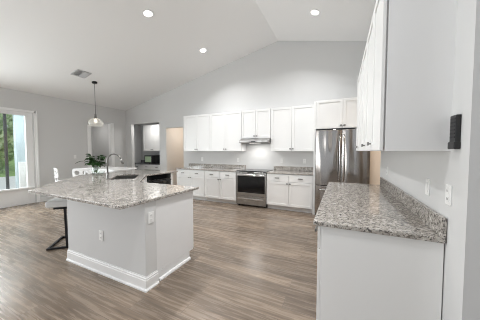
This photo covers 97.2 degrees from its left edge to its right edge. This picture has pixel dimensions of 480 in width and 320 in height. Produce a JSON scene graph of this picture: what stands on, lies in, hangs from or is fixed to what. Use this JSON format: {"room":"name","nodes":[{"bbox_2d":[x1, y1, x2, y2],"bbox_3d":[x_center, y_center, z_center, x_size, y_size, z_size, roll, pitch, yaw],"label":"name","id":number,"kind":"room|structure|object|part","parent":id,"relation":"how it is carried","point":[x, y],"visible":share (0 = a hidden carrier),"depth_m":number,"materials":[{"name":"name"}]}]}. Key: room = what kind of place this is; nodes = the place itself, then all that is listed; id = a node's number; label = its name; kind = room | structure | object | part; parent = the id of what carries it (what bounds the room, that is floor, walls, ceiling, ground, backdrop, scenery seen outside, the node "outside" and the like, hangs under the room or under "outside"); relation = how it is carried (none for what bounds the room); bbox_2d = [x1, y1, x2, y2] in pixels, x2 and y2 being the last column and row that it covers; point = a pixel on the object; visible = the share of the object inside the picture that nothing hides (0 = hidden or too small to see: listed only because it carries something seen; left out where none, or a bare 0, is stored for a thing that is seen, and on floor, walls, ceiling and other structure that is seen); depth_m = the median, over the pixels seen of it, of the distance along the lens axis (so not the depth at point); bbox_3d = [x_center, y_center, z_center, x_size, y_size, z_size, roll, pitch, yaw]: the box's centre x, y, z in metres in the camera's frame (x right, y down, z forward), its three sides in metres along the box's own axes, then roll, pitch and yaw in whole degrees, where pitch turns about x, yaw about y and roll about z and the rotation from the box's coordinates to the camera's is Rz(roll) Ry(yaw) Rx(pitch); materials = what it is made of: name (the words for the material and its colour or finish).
{"room":"kitchen","nodes":[
{"label":"kitchen","id":0,"kind":"room"},
{"bbox_2d":[0,87,126,202],"bbox_3d":[-6.468,-0.250,4.224,0.120,3.000,9.100,1,3,26],"label":"wall","id":1,"kind":"structure","parent":0,"point":[62,123],"depth_m":6.38,"materials":[{"name":"white paint"}]},
{"bbox_2d":[0,109,34,208],"bbox_3d":[-6.245,0.004,4.621,0.150,2.460,2.650,1,3,26],"label":"door","id":2,"kind":"structure","parent":1,"relation":"in","point":[15,196],"depth_m":5.68,"materials":[{"name":"white paint"}]},
{"bbox_3d":[-6.223,0.793,4.644,0.100,0.040,2.610,1,3,25],"label":"sill","id":3,"kind":"part","parent":2,"relation":"part of","materials":[{"name":"white paint"}]},
{"bbox_2d":[0,107,40,202],"bbox_3d":[-6.205,-0.026,4.601,0.040,2.520,2.830,1,3,26],"label":"trim","id":4,"kind":"structure","parent":1,"relation":"attached to","point":[3,108],"depth_m":5.83,"materials":[{"name":"white paint"}]},
{"bbox_2d":[41,196,54,201],"bbox_3d":[-6.378,1.183,4.308,0.022,0.130,8.980,1,3,26],"label":"baseboard","id":5,"kind":"structure","parent":1,"relation":"attached to","point":[47,198],"depth_m":6.05,"materials":[{"name":"white paint"}]},
{"bbox_2d":[87,121,108,173],"bbox_3d":[-5.708,-0.252,7.792,1.580,2.700,1.550,1,3,26],"label":"wall","id":6,"kind":"structure","parent":0,"point":[99,135],"depth_m":8.46,"materials":[{"name":"white paint"}]},
{"bbox_2d":[87,124,91,173],"bbox_3d":[-5.088,-0.028,7.117,0.148,2.310,0.111,1,3,26],"label":"trim","id":7,"kind":"structure","parent":6,"relation":"attached to","point":[88,126],"depth_m":7.05,"materials":[{"name":"white paint"}]},
{"bbox_2d":[108,123,114,166],"bbox_3d":[-4.745,-0.128,7.831,0.148,2.450,0.120,1,3,26],"label":"trim","id":8,"kind":"structure","parent":6,"relation":"attached to","point":[111,125],"depth_m":7.77,"materials":[{"name":"white paint"}]},
{"bbox_2d":[0,199,317,319],"bbox_3d":[-1.882,1.356,2.942,12.920,0.100,10.620,1,3,26],"label":"floor","id":9,"kind":"structure","parent":0,"point":[247,262],"depth_m":2.39,"materials":[{"name":"brown wood"}]},
{"bbox_2d":[45,198,68,250],"bbox_3d":[-2.683,0.934,3.309,0.380,0.712,0.500,-1,3,-19],"label":"bar stool","id":10,"kind":"object","parent":9,"relation":"on","point":[56,203],"visible":0.48,"depth_m":3.08,"materials":[{"name":"black metal"}]},
{"bbox_3d":[-2.683,0.632,3.296,0.380,0.108,0.500,-1,3,-19],"label":"seat","id":11,"kind":"part","parent":10,"relation":"part of","materials":[{"name":"white fabric"}]},
{"bbox_2d":[54,168,60,197],"bbox_3d":[-4.761,0.694,5.756,0.424,0.986,0.422,2,3,40],"label":"dining chair","id":12,"kind":"object","parent":9,"relation":"on","point":[55,169],"visible":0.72,"depth_m":5.54,"materials":[{"name":"white plastic"}]},
{"bbox_3d":[-4.877,0.340,5.602,0.420,0.265,0.060,2,3,40],"label":"backrest","id":13,"kind":"part","parent":12,"relation":"part of","materials":[{"name":"white plastic"}]},
{"bbox_2d":[72,168,90,176],"bbox_3d":[-4.126,0.698,5.654,0.424,0.986,0.422,0,2,-9],"label":"dining chair","id":14,"kind":"object","parent":9,"relation":"on","point":[80,170],"visible":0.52,"depth_m":5.44,"materials":[{"name":"white plastic"}]},
{"bbox_2d":[84,166,136,174],"bbox_3d":[-3.848,0.697,6.250,1.440,0.935,0.720,1,3,26],"label":"dining table","id":15,"kind":"object","parent":9,"relation":"on","point":[103,169],"visible":0.45,"depth_m":5.99,"materials":[{"name":"white plastic"}]},
{"bbox_2d":[66,173,193,292],"bbox_3d":[-1.885,0.816,3.784,1.555,0.907,3.820,-1,3,-24],"label":"kitchen island","id":16,"kind":"object","parent":9,"relation":"on","point":[133,252],"visible":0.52,"depth_m":2.41,"materials":[{"name":"white paint"}]},
{"bbox_2d":[99,230,102,240],"bbox_3d":[-1.616,0.876,2.456,0.072,0.116,0.010,1,3,26],"label":"wall outlet","id":17,"kind":"object","parent":16,"relation":"attached to","point":[100,231],"visible":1,"depth_m":2.45,"materials":[{"name":"white plastic"}]},
{"bbox_3d":[-2.145,1.203,3.661,1.043,0.145,3.818,-1,3,-27],"label":"baseboard","id":18,"kind":"part","parent":16,"relation":"part of","materials":[{"name":"white paint"}]},
{"bbox_2d":[28,169,198,209],"bbox_3d":[-1.829,0.345,3.803,3.078,0.032,2.826,1,3,26],"label":"island countertop","id":19,"kind":"structure","parent":16,"relation":"on","point":[93,189],"depth_m":2.69,"materials":[{"name":"grey stone"}]},
{"bbox_2d":[75,154,106,173],"bbox_3d":[-3.070,0.081,4.481,0.525,0.436,0.484,1,3,26],"label":"potted plant","id":20,"kind":"object","parent":19,"relation":"on","point":[92,161],"visible":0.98,"depth_m":4.41,"materials":[{"name":"green plant"}]},
{"bbox_2d":[106,153,123,178],"bbox_3d":[-2.197,0.110,3.674,0.307,0.447,0.139,0,2,-3],"label":"faucet","id":21,"kind":"object","parent":19,"relation":"on","point":[121,160],"visible":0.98,"depth_m":3.70,"materials":[{"name":"silver metal"}]},
{"bbox_3d":[-2.211,0.058,3.715,0.251,0.347,0.025,0,2,-5],"label":"spout","id":22,"kind":"part","parent":21,"relation":"part of","materials":[{"name":"silver metal"}]},
{"bbox_2d":[112,176,136,179],"bbox_3d":[-2.200,0.461,4.083,0.418,0.212,0.868,-1,3,-19],"label":"sink","id":23,"kind":"object","parent":19,"relation":"in","point":[118,177],"visible":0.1,"depth_m":4.43,"materials":[{"name":"silver metal"}]},
{"bbox_3d":[-2.275,0.452,4.293,0.418,0.212,0.422,-1,3,-19],"label":"bowl","id":24,"kind":"part","parent":23,"relation":"part of","materials":[{"name":"silver metal"}]},
{"bbox_2d":[148,211,153,223],"bbox_3d":[-0.923,0.597,2.197,0.010,0.116,0.072,1,3,26],"label":"wall outlet","id":25,"kind":"object","parent":16,"relation":"attached to","point":[150,214],"visible":1,"depth_m":2.19,"materials":[{"name":"white plastic"}]},
{"bbox_3d":[-0.771,1.306,2.566,0.020,0.032,0.528,1,3,25],"label":"shoe molding","id":26,"kind":"part","parent":16,"relation":"part of","materials":[{"name":"white paint"}]},
{"bbox_2d":[135,164,151,169],"bbox_3d":[-3.921,0.607,9.018,1.100,0.881,0.645,1,3,26],"label":"base cabinet","id":27,"kind":"object","parent":9,"relation":"on","point":[138,166],"visible":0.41,"depth_m":8.73,"materials":[{"name":"white wood"}]},
{"bbox_3d":[-3.793,0.282,8.634,0.544,0.166,0.020,1,3,25],"label":"drawer","id":28,"kind":"part","parent":27,"relation":"part of","materials":[{"name":"white paint"}]},
{"bbox_2d":[152,165,159,169],"bbox_3d":[-2.920,0.627,8.540,1.100,0.881,0.645,1,3,26],"label":"base cabinet","id":29,"kind":"object","parent":9,"relation":"on","point":[154,167],"visible":0.19,"depth_m":8.41,"materials":[{"name":"white wood"}]},
{"bbox_2d":[135,162,159,164],"bbox_3d":[-3.511,0.157,8.814,2.460,0.032,0.635,1,3,26],"label":"countertop","id":30,"kind":"structure","parent":29,"relation":"on","point":[139,162],"depth_m":8.74,"materials":[{"name":"grey stone"}]},
{"bbox_2d":[144,155,159,163],"bbox_3d":[-3.618,-0.030,8.813,0.600,0.340,0.425,1,3,26],"label":"microwave","id":31,"kind":"object","parent":30,"relation":"on","point":[154,159],"visible":0.87,"depth_m":8.64,"materials":[{"name":"black plastic"}]},
{"bbox_2d":[147,173,170,184],"bbox_3d":[-2.091,0.772,4.920,0.757,0.898,0.660,1,3,26],"label":"dishwasher","id":32,"kind":"object","parent":9,"relation":"on","point":[161,178],"visible":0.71,"depth_m":4.77,"materials":[{"name":"black metal"}]},
{"bbox_3d":[-1.814,0.780,4.788,0.032,0.695,0.654,1,3,25],"label":"door","id":33,"kind":"part","parent":32,"relation":"part of","materials":[{"name":"black metal"}]},
{"bbox_3d":[-1.812,0.379,4.770,0.036,0.098,0.654,1,3,25],"label":"control panel","id":34,"kind":"part","parent":32,"relation":"part of","materials":[{"name":"black glass"}]},
{"bbox_2d":[177,169,205,199],"bbox_3d":[-1.349,0.714,6.498,1.015,0.881,0.650,1,3,26],"label":"base cabinet","id":35,"kind":"object","parent":9,"relation":"on","point":[195,178],"visible":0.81,"depth_m":6.18,"materials":[{"name":"white wood"}]},
{"bbox_3d":[-1.700,0.380,6.340,0.501,0.166,0.020,1,3,25],"label":"drawer","id":36,"kind":"part","parent":35,"relation":"part of","materials":[{"name":"white paint"}]},
{"bbox_3d":[-1.700,0.758,6.356,0.501,0.575,0.020,1,3,25],"label":"door","id":37,"kind":"part","parent":35,"relation":"part of","materials":[{"name":"white paint"}]},
{"bbox_3d":[-1.242,0.389,6.122,0.501,0.166,0.020,1,3,25],"label":"drawer","id":38,"kind":"part","parent":35,"relation":"part of","materials":[{"name":"white paint"}]},
{"bbox_3d":[-1.242,0.767,6.138,0.501,0.575,0.020,1,3,25],"label":"door","id":39,"kind":"part","parent":35,"relation":"part of","materials":[{"name":"white paint"}]},
{"bbox_2d":[176,167,240,171],"bbox_3d":[-0.893,0.266,6.274,2.055,0.032,0.632,1,3,26],"label":"countertop","id":40,"kind":"structure","parent":35,"relation":"on","point":[186,168],"depth_m":6.24,"materials":[{"name":"grey stone"}]},
{"bbox_2d":[204,170,236,203],"bbox_3d":[-0.433,0.733,6.061,1.005,0.881,0.650,1,3,26],"label":"base cabinet","id":41,"kind":"object","parent":9,"relation":"on","point":[220,186],"visible":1,"depth_m":5.79,"materials":[{"name":"white wood"}]},
{"bbox_3d":[-0.781,0.398,5.902,0.496,0.166,0.020,1,3,25],"label":"drawer","id":42,"kind":"part","parent":41,"relation":"part of","materials":[{"name":"white paint"}]},
{"bbox_3d":[-0.781,0.777,5.918,0.496,0.575,0.020,1,3,25],"label":"door","id":43,"kind":"part","parent":41,"relation":"part of","materials":[{"name":"white paint"}]},
{"bbox_3d":[-0.328,0.408,5.686,0.496,0.166,0.020,1,3,25],"label":"drawer","id":44,"kind":"part","parent":41,"relation":"part of","materials":[{"name":"white paint"}]},
{"bbox_3d":[-0.328,0.786,5.702,0.496,0.575,0.020,1,3,25],"label":"door","id":45,"kind":"part","parent":41,"relation":"part of","materials":[{"name":"white paint"}]},
{"bbox_2d":[236,169,271,207],"bbox_3d":[0.394,0.730,5.637,0.816,0.923,0.683,1,3,26],"label":"range","id":46,"kind":"object","parent":9,"relation":"on","point":[251,184],"visible":0.92,"depth_m":5.38,"materials":[{"name":"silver metal"}]},
{"bbox_3d":[0.280,1.041,5.411,0.816,0.220,0.038,1,3,25],"label":"drawer","id":47,"kind":"part","parent":46,"relation":"part of","materials":[{"name":"silver metal"}]},
{"bbox_3d":[0.280,0.633,5.394,0.816,0.577,0.038,1,3,25],"label":"oven door","id":48,"kind":"part","parent":46,"relation":"part of","materials":[{"name":"black glass"}]},
{"bbox_3d":[0.279,0.322,5.378,0.816,0.035,0.043,1,3,25],"label":"control panel","id":49,"kind":"part","parent":46,"relation":"part of","materials":[{"name":"silver metal"}]},
{"bbox_2d":[237,169,271,172],"bbox_3d":[0.408,0.279,5.648,0.816,0.023,0.615,1,3,25],"label":"cooktop","id":50,"kind":"object","parent":46,"relation":"in","point":[242,170],"depth_m":5.51,"materials":[{"name":"grey metal"}]},
{"bbox_2d":[267,173,312,212],"bbox_3d":[1.268,0.767,5.250,1.085,0.881,0.650,1,3,26],"label":"base cabinet","id":51,"kind":"object","parent":9,"relation":"on","point":[289,192],"visible":0.98,"depth_m":4.97,"materials":[{"name":"white wood"}]},
{"bbox_3d":[0.902,0.433,5.099,0.536,0.166,0.020,1,3,25],"label":"drawer","id":52,"kind":"part","parent":51,"relation":"part of","materials":[{"name":"white paint"}]},
{"bbox_3d":[0.902,0.811,5.115,0.536,0.575,0.020,1,3,25],"label":"door","id":53,"kind":"part","parent":51,"relation":"part of","materials":[{"name":"white paint"}]},
{"bbox_2d":[267,170,312,175],"bbox_3d":[1.274,0.309,5.239,1.084,0.032,0.632,1,3,26],"label":"countertop","id":54,"kind":"structure","parent":51,"relation":"on","point":[272,171],"depth_m":5.08,"materials":[{"name":"grey stone"}]},
{"bbox_3d":[1.391,0.821,4.881,0.536,0.575,0.020,1,3,25],"label":"door","id":55,"kind":"part","parent":51,"relation":"part of","materials":[{"name":"white paint"}]},
{"bbox_3d":[1.391,0.443,4.865,0.536,0.166,0.020,1,3,25],"label":"drawer","id":56,"kind":"part","parent":51,"relation":"part of","materials":[{"name":"white paint"}]},
{"bbox_2d":[313,101,316,214],"bbox_3d":[1.788,-0.042,4.987,0.044,2.520,0.617,1,3,26],"label":"end panel","id":57,"kind":"object","parent":9,"relation":"on","point":[315,130],"visible":0.49,"depth_m":4.71,"materials":[{"name":"white paint"}]},
{"bbox_2d":[315,225,321,319],"bbox_3d":[1.044,0.915,1.780,0.751,0.881,0.700,1,3,26],"label":"base cabinet","id":58,"kind":"object","parent":9,"relation":"on","point":[319,236],"visible":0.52,"depth_m":1.60,"materials":[{"name":"white wood"}]},
{"bbox_3d":[0.670,0.953,1.767,0.020,0.575,0.344,1,3,25],"label":"door","id":59,"kind":"part","parent":58,"relation":"part of","materials":[{"name":"white paint"}]},
{"bbox_3d":[0.670,0.575,1.751,0.020,0.166,0.344,1,3,25],"label":"drawer","id":60,"kind":"part","parent":58,"relation":"part of","materials":[{"name":"white paint"}]},
{"bbox_2d":[313,182,445,243],"bbox_3d":[1.352,0.430,2.397,0.747,0.032,2.205,1,3,26],"label":"countertop","id":61,"kind":"structure","parent":58,"relation":"on","point":[368,208],"depth_m":1.72,"materials":[{"name":"grey stone"}]},
{"bbox_2d":[315,129,369,213],"bbox_3d":[2.227,0.297,4.658,1.010,1.870,0.804,1,3,26],"label":"refrigerator","id":62,"kind":"object","parent":9,"relation":"on","point":[337,157],"visible":0.52,"depth_m":4.37,"materials":[{"name":"silver metal"}]},
{"bbox_3d":[2.094,0.871,4.402,1.010,0.625,0.080,1,3,25],"label":"freezer drawer","id":63,"kind":"part","parent":62,"relation":"part of","materials":[{"name":"silver metal"}]},
{"bbox_3d":[1.864,-0.045,4.473,0.501,1.170,0.080,1,3,25],"label":"door","id":64,"kind":"part","parent":62,"relation":"part of","materials":[{"name":"silver metal"}]},
{"bbox_3d":[2.048,-0.040,4.349,0.022,0.986,0.055,1,3,25],"label":"handle","id":65,"kind":"part","parent":62,"relation":"part of","materials":[{"name":"silver metal"}]},
{"bbox_3d":[2.111,-0.039,4.319,0.022,0.986,0.055,1,3,25],"label":"handle","id":66,"kind":"part","parent":62,"relation":"part of","materials":[{"name":"silver metal"}]},
{"bbox_3d":[2.324,-0.036,4.254,0.501,1.170,0.080,1,3,25],"label":"door","id":67,"kind":"part","parent":62,"relation":"part of","materials":[{"name":"silver metal"}]},
{"bbox_2d":[321,226,443,319],"bbox_3d":[0.917,0.929,1.436,0.680,0.881,0.018,1,3,26],"label":"end panel","id":68,"kind":"object","parent":9,"relation":"on","point":[366,276],"visible":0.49,"depth_m":1.41,"materials":[{"name":"white paint"}]},
{"bbox_2d":[134,124,183,184],"bbox_3d":[-3.576,-0.238,8.659,2.680,2.600,1.150,1,3,26],"label":"wall","id":69,"kind":"structure","parent":0,"point":[176,151],"depth_m":8.20,"materials":[{"name":"white paint"}]},
{"bbox_2d":[143,124,159,150],"bbox_3d":[-3.527,-0.910,8.862,1.030,1.076,0.470,1,3,26],"label":"upper cabinet","id":70,"kind":"object","parent":69,"relation":"attached to","point":[151,142],"visible":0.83,"depth_m":8.69,"materials":[{"name":"white wood"}]},
{"bbox_3d":[-3.844,-0.907,8.797,0.509,1.070,0.020,1,3,25],"label":"door","id":71,"kind":"part","parent":70,"relation":"part of","materials":[{"name":"white paint"}]},
{"bbox_3d":[-3.379,-0.897,8.576,0.509,1.070,0.020,1,3,25],"label":"door","id":72,"kind":"part","parent":70,"relation":"part of","materials":[{"name":"white paint"}]},
{"bbox_2d":[0,0,375,110],"bbox_3d":[-1.425,-2.350,1.790,11.240,1.456,9.220,1,3,26],"label":"ceiling","id":73,"kind":"structure","parent":0,"point":[133,58],"depth_m":4.52,"materials":[{"name":"white paint"}]},
{"bbox_2d":[71,69,91,77],"bbox_3d":[-3.983,-2.158,5.306,0.315,0.085,0.320,1,3,26],"label":"ceiling vent","id":74,"kind":"object","parent":73,"relation":"in","point":[79,73],"visible":1,"depth_m":5.30,"materials":[{"name":"grey metal"}]},
{"bbox_2d":[88,81,103,126],"bbox_3d":[-3.998,-1.538,5.839,0.368,1.231,0.368,1,3,26],"label":"pendant lamp","id":75,"kind":"object","parent":73,"relation":"hanging from","point":[94,122],"visible":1,"depth_m":5.76,"materials":[{"name":"glass"}]},
{"bbox_3d":[-3.998,-1.038,5.860,0.368,0.229,0.368,1,3,25],"label":"lamp shade","id":76,"kind":"part","parent":75,"relation":"part of","materials":[{"name":"clear glass"}]},
{"bbox_2d":[142,9,153,17],"bbox_3d":[-1.690,-2.694,3.885,0.192,0.053,0.195,2,3,32],"label":"ceiling light","id":77,"kind":"object","parent":73,"relation":"attached to","point":[148,13],"visible":1,"depth_m":3.88,"materials":[{"name":"white paint"}]},
{"bbox_2d":[199,48,206,52],"bbox_3d":[-0.933,-2.768,5.335,0.192,0.053,0.195,2,3,32],"label":"ceiling light","id":78,"kind":"object","parent":73,"relation":"attached to","point":[202,50],"visible":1,"depth_m":5.33,"materials":[{"name":"white paint"}]},
{"bbox_2d":[310,9,319,14],"bbox_3d":[1.442,-2.843,4.069,0.192,0.053,0.195,2,3,32],"label":"ceiling light","id":79,"kind":"object","parent":73,"relation":"attached to","point":[313,11],"visible":1,"depth_m":4.06,"materials":[{"name":"white paint"}]},
{"bbox_2d":[126,41,366,169],"bbox_3d":[0.535,-0.989,5.958,11.240,4.330,0.120,1,3,26],"label":"wall","id":80,"kind":"structure","parent":0,"point":[278,74],"depth_m":5.85,"materials":[{"name":"white paint"}]},
{"bbox_2d":[183,114,209,150],"bbox_3d":[-1.260,-0.821,6.550,0.975,1.096,0.367,1,3,26],"label":"upper cabinet","id":81,"kind":"object","parent":80,"relation":"attached to","point":[196,127],"visible":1,"depth_m":6.40,"materials":[{"name":"white wood"}]},
{"bbox_3d":[-1.542,-0.820,6.526,0.482,1.090,0.020,1,3,25],"label":"door","id":82,"kind":"part","parent":81,"relation":"part of","materials":[{"name":"white paint"}]},
{"bbox_3d":[-1.102,-0.811,6.316,0.482,1.090,0.020,1,3,25],"label":"door","id":83,"kind":"part","parent":81,"relation":"part of","materials":[{"name":"white paint"}]},
{"bbox_2d":[189,163,245,168],"bbox_3d":[-0.762,0.182,6.546,2.055,0.110,0.022,1,3,26],"label":"backsplash","id":84,"kind":"structure","parent":80,"relation":"attached to","point":[190,164],"depth_m":6.49,"materials":[{"name":"stone"}]},
{"bbox_2d":[210,111,245,150],"bbox_3d":[-0.358,-0.803,6.119,1.015,1.096,0.367,1,3,26],"label":"upper cabinet","id":85,"kind":"object","parent":80,"relation":"attached to","point":[226,127],"visible":1,"depth_m":5.97,"materials":[{"name":"white wood"}]},
{"bbox_3d":[-0.649,-0.802,6.099,0.501,1.090,0.020,1,3,25],"label":"door","id":86,"kind":"part","parent":85,"relation":"part of","materials":[{"name":"white paint"}]},
{"bbox_3d":[-0.191,-0.793,5.881,0.501,1.090,0.020,1,3,25],"label":"door","id":87,"kind":"part","parent":85,"relation":"part of","materials":[{"name":"white paint"}]},
{"bbox_2d":[239,138,270,143],"bbox_3d":[0.444,-0.508,5.670,0.820,0.126,0.494,1,3,26],"label":"range hood","id":88,"kind":"object","parent":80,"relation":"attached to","point":[255,140],"visible":0.84,"depth_m":5.49,"materials":[{"name":"silver metal"}]},
{"bbox_2d":[242,108,270,138],"bbox_3d":[0.474,-0.956,5.715,0.820,0.755,0.367,1,3,26],"label":"upper cabinet","id":89,"kind":"object","parent":80,"relation":"attached to","point":[255,123],"visible":1,"depth_m":5.56,"materials":[{"name":"white wood"}]},
{"bbox_3d":[0.228,-0.955,5.674,0.404,0.749,0.020,1,3,25],"label":"door","id":90,"kind":"part","parent":89,"relation":"part of","materials":[{"name":"white paint"}]},
{"bbox_3d":[0.598,-0.947,5.497,0.404,0.749,0.020,1,3,25],"label":"door","id":91,"kind":"part","parent":89,"relation":"part of","materials":[{"name":"white paint"}]},
{"bbox_2d":[271,104,313,150],"bbox_3d":[1.332,-0.769,5.313,1.070,1.096,0.367,1,3,26],"label":"upper cabinet","id":92,"kind":"object","parent":80,"relation":"attached to","point":[292,127],"visible":0.93,"depth_m":5.16,"materials":[{"name":"white wood"}]},
{"bbox_3d":[1.028,-0.768,5.299,0.529,1.090,0.020,1,3,25],"label":"door","id":93,"kind":"part","parent":92,"relation":"part of","materials":[{"name":"white paint"}]},
{"bbox_3d":[1.511,-0.758,5.069,0.529,1.090,0.020,1,3,25],"label":"door","id":94,"kind":"part","parent":92,"relation":"part of","materials":[{"name":"white paint"}]},
{"bbox_2d":[274,166,312,171],"bbox_3d":[1.406,0.226,5.511,1.084,0.110,0.022,1,3,26],"label":"backsplash","id":95,"kind":"structure","parent":80,"relation":"attached to","point":[287,168],"depth_m":5.51,"materials":[{"name":"stone"}]},
{"bbox_2d":[316,97,356,129],"bbox_3d":[2.280,-0.990,4.690,1.060,0.620,0.657,1,3,26],"label":"upper cabinet","id":96,"kind":"object","parent":80,"relation":"attached to","point":[333,114],"visible":0.78,"depth_m":4.48,"materials":[{"name":"white wood"}]},
{"bbox_3d":[1.916,-0.984,4.544,0.524,0.614,0.020,1,3,25],"label":"door","id":97,"kind":"part","parent":96,"relation":"part of","materials":[{"name":"white paint"}]},
{"bbox_3d":[2.395,-0.974,4.316,0.524,0.614,0.020,1,3,25],"label":"door","id":98,"kind":"part","parent":96,"relation":"part of","materials":[{"name":"white paint"}]},
{"bbox_2d":[369,151,380,184],"bbox_3d":[2.899,0.012,3.312,1.320,2.555,1.670,1,3,26],"label":"wall","id":99,"kind":"structure","parent":0,"point":[375,156],"depth_m":4.21,"materials":[{"name":"beige paint"}]},
{"bbox_2d":[380,0,479,319],"bbox_3d":[2.081,-0.610,2.867,0.120,3.836,4.150,1,3,26],"label":"wall","id":100,"kind":"structure","parent":0,"point":[409,171],"depth_m":1.12,"materials":[{"name":"white paint"}]},
{"bbox_2d":[356,59,362,150],"bbox_3d":[1.879,-0.714,3.018,0.378,1.170,0.925,1,3,26],"label":"upper cabinet","id":101,"kind":"object","parent":100,"relation":"attached to","point":[359,87],"visible":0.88,"depth_m":3.03,"materials":[{"name":"white wood"}]},
{"bbox_3d":[1.844,-0.726,3.290,0.020,1.164,0.456,1,3,25],"label":"door","id":102,"kind":"part","parent":101,"relation":"part of","materials":[{"name":"white paint"}]},
{"bbox_2d":[361,12,373,150],"bbox_3d":[1.465,-0.677,2.152,0.378,1.170,0.985,1,3,26],"label":"upper cabinet","id":103,"kind":"object","parent":100,"relation":"attached to","point":[368,53],"visible":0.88,"depth_m":2.15,"materials":[{"name":"white wood"}]},
{"bbox_3d":[1.437,-0.689,2.438,0.020,1.164,0.486,1,3,25],"label":"door","id":104,"kind":"part","parent":103,"relation":"part of","materials":[{"name":"white paint"}]},
{"bbox_3d":[1.224,-0.670,1.994,0.020,1.164,0.486,1,3,25],"label":"door","id":105,"kind":"part","parent":103,"relation":"part of","materials":[{"name":"white paint"}]},
{"bbox_2d":[367,0,456,150],"bbox_3d":[1.149,-0.649,1.492,0.378,1.170,0.470,1,3,26],"label":"upper cabinet","id":106,"kind":"object","parent":100,"relation":"attached to","point":[414,40],"visible":1,"depth_m":1.28,"materials":[{"name":"white wood"}]},
{"bbox_3d":[1.015,-0.652,1.556,0.020,1.164,0.464,1,3,25],"label":"door","id":107,"kind":"part","parent":106,"relation":"part of","materials":[{"name":"white paint"}]},
{"bbox_2d":[380,177,446,237],"bbox_3d":[1.679,0.360,2.239,0.023,0.120,2.203,1,3,26],"label":"backsplash","id":108,"kind":"structure","parent":100,"relation":"attached to","point":[431,218],"depth_m":1.59,"materials":[{"name":"stone"}]},
{"bbox_2d":[425,179,429,195],"bbox_3d":[1.354,0.195,1.530,0.010,0.116,0.072,1,3,26],"label":"light switch","id":109,"kind":"object","parent":100,"relation":"attached to","point":[427,184],"visible":1,"depth_m":1.52,"materials":[{"name":"white plastic"}]},
{"bbox_2d":[445,184,451,205],"bbox_3d":[1.212,0.203,1.232,0.010,0.116,0.072,1,3,26],"label":"wall outlet","id":110,"kind":"object","parent":100,"relation":"attached to","point":[448,190],"visible":1,"depth_m":1.22,"materials":[{"name":"white plastic"}]},
{"bbox_2d":[448,114,461,148],"bbox_3d":[1.174,-0.152,1.157,0.028,0.185,0.080,1,3,26],"label":"remote holder","id":111,"kind":"object","parent":100,"relation":"attached to","point":[454,142],"visible":1,"depth_m":1.13,"materials":[{"name":"black plastic"}]},
{"label":"outside","id":112,"kind":"structure","parent":0,"visible":0},
{"bbox_2d":[0,159,14,176],"bbox_3d":[-34.742,0.813,16.640,43.000,0.100,80.000,1,3,26],"label":"lawn","id":113,"kind":"structure","parent":112,"point":[12,166],"depth_m":15.96,"materials":[{"name":"green plant"}]},
{"bbox_2d":[0,158,10,171],"bbox_3d":[-16.265,0.360,13.505,2.007,1.396,2.068,0,2,-6],"label":"shrub","id":114,"kind":"object","parent":113,"relation":"on","point":[2,161],"visible":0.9,"depth_m":13.84,"materials":[{"name":"green plant"}]},
{"bbox_2d":[0,113,13,161],"bbox_3d":[-19.010,-1.931,17.001,4.611,5.379,4.597,1,3,26],"label":"tree","id":115,"kind":"object","parent":113,"relation":"on","point":[9,117],"visible":0.29,"depth_m":16.17,"materials":[{"name":"green plant"}]},
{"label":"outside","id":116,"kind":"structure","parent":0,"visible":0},
{"bbox_2d":[0,176,15,189],"bbox_3d":[-9.861,1.157,8.090,9.280,0.100,18.000,1,3,26],"label":"patio","id":117,"kind":"structure","parent":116,"point":[12,182],"depth_m":9.75,"materials":[{"name":"white concrete"}]},
{"bbox_2d":[3,114,9,188],"bbox_3d":[-8.356,-0.431,7.553,0.140,3.120,0.130,1,3,26],"label":"post","id":118,"kind":"object","parent":117,"relation":"on","point":[4,115],"visible":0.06,"depth_m":7.54,"materials":[{"name":"brown metal"}]},
{"bbox_2d":[13,115,25,187],"bbox_3d":[-6.570,-0.341,6.597,0.150,3.020,0.640,1,3,26],"label":"patio column","id":119,"kind":"structure","parent":117,"relation":"on","point":[18,121],"depth_m":6.33,"materials":[{"name":"grey paint"}]},
{"bbox_2d":[18,162,26,187],"bbox_3d":[-6.604,0.612,6.543,0.210,1.120,0.380,1,3,26],"label":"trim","id":120,"kind":"structure","parent":119,"relation":"attached to","point":[21,165],"depth_m":6.38,"materials":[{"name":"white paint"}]}
]}

